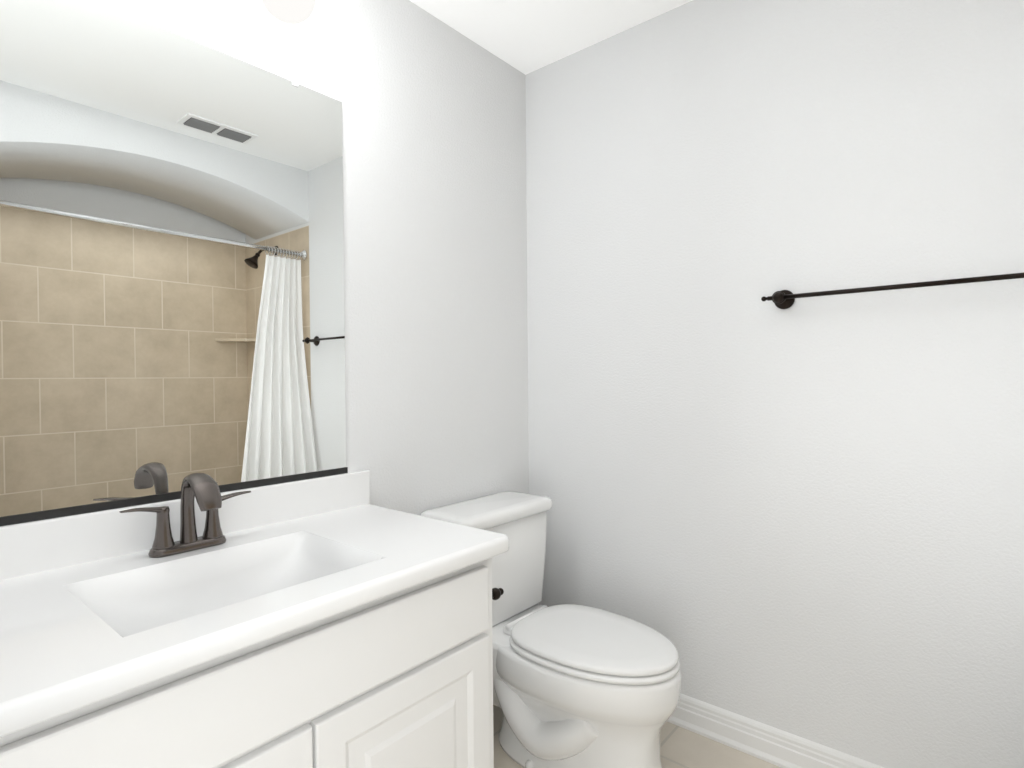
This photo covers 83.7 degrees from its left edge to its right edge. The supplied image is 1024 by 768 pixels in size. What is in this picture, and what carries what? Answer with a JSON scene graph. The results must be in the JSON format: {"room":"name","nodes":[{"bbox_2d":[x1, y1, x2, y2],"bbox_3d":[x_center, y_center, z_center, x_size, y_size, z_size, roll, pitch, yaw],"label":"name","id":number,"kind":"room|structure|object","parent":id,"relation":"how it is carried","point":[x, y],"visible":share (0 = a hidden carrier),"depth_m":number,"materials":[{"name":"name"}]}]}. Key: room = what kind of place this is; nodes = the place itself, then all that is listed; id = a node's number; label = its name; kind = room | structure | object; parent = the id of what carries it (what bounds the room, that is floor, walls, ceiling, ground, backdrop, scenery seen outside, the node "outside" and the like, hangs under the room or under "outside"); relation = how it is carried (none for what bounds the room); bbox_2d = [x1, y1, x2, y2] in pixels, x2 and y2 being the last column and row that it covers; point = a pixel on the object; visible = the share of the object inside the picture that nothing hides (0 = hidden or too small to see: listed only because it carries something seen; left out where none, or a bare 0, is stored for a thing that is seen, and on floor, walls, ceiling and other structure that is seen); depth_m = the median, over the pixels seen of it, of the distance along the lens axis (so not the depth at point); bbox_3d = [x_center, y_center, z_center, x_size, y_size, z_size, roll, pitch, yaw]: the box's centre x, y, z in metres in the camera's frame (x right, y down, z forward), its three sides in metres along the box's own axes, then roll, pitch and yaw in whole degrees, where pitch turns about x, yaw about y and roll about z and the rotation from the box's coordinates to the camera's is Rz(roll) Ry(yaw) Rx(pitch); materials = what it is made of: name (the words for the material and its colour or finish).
{"room":"bathroom","nodes":[
{"label":"bathroom","id":0,"kind":"room"},
{"bbox_2d":[99,0,528,514],"bbox_3d":[-0.632,-0.041,1.600,0.100,2.420,2.250,0,1,40],"label":"wall","id":1,"kind":"structure","parent":0,"point":[435,235],"depth_m":1.91,"materials":[{"name":"paint"}]},
{"bbox_2d":[0,0,347,525],"bbox_3d":[-0.845,-0.279,1.257,0.009,1.097,1.101,0,1,40],"label":"mirror","id":2,"kind":"object","parent":1,"relation":"attached to","point":[172,316],"visible":1,"depth_m":1.30,"materials":[{"name":"glass"},{"name":"silver backing"}]},
{"bbox_2d":[261,0,315,23],"bbox_3d":[-0.773,-1.040,1.211,0.177,0.263,0.800,0,1,40],"label":"sconce","id":3,"kind":"object","parent":1,"relation":"attached to","point":[292,11],"visible":1,"depth_m":1.42,"materials":[{"name":"white glass"}]},
{"bbox_2d":[410,0,691,74],"bbox_3d":[0.346,-1.301,0.757,2.680,0.100,2.250,0,1,40],"label":"ceiling","id":4,"kind":"structure","parent":0,"point":[525,37],"depth_m":1.99,"materials":[{"name":"white paint"}]},
{"bbox_2d":[493,704,780,767],"bbox_3d":[0.368,1.219,0.784,2.680,0.100,2.250,0,1,40],"label":"floor","id":5,"kind":"structure","parent":0,"point":[680,747],"depth_m":1.79,"materials":[{"name":"tile"}]},
{"bbox_2d":[0,470,508,767],"bbox_3d":[-0.612,0.722,1.088,0.582,0.905,1.230,0,1,40],"label":"bathroom vanity","id":6,"kind":"object","parent":5,"relation":"on","point":[337,621],"visible":1,"depth_m":1.09,"materials":[{"name":"white paint"}]},
{"bbox_2d":[119,473,250,557],"bbox_3d":[-0.683,0.280,1.244,0.154,0.174,0.269,0,1,40],"label":"faucet","id":7,"kind":"object","parent":6,"relation":"on","point":[203,489],"visible":1,"depth_m":1.24,"materials":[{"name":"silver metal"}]},
{"bbox_2d":[492,588,503,599],"bbox_3d":[-0.113,0.535,1.498,0.208,0.048,0.087,0,1,40],"label":"holder","id":8,"kind":"object","parent":6,"relation":"attached to","point":[497,593],"visible":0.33,"depth_m":1.45,"materials":[{"name":"black metal"}]},
{"bbox_2d":[420,491,680,767],"bbox_3d":[0.139,0.786,1.798,0.798,0.748,0.477,0,1,40],"label":"toilet","id":9,"kind":"object","parent":5,"relation":"on","point":[577,686],"visible":0.92,"depth_m":1.66,"materials":[{"name":"white ceramic"}]},
{"bbox_2d":[525,0,1023,767],"bbox_3d":[0.737,-0.056,1.854,1.670,2.420,0.100,0,1,40],"label":"wall","id":10,"kind":"structure","parent":0,"point":[803,518],"depth_m":1.70,"materials":[{"name":"paint"}]},
{"bbox_2d":[667,693,883,767],"bbox_3d":[0.709,1.104,1.820,1.670,0.102,0.021,0,1,40],"label":"baseboard","id":11,"kind":"structure","parent":10,"relation":"attached to","point":[770,744],"depth_m":1.75,"materials":[{"name":"white paint"}]},
{"bbox_2d":[761,272,1023,308],"bbox_3d":[1.026,-0.253,1.491,0.707,0.058,0.077,0,1,40],"label":"towel bar","id":12,"kind":"object","parent":10,"relation":"attached to","point":[783,299],"visible":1,"depth_m":1.51,"materials":[{"name":"black metal"}]}
]}

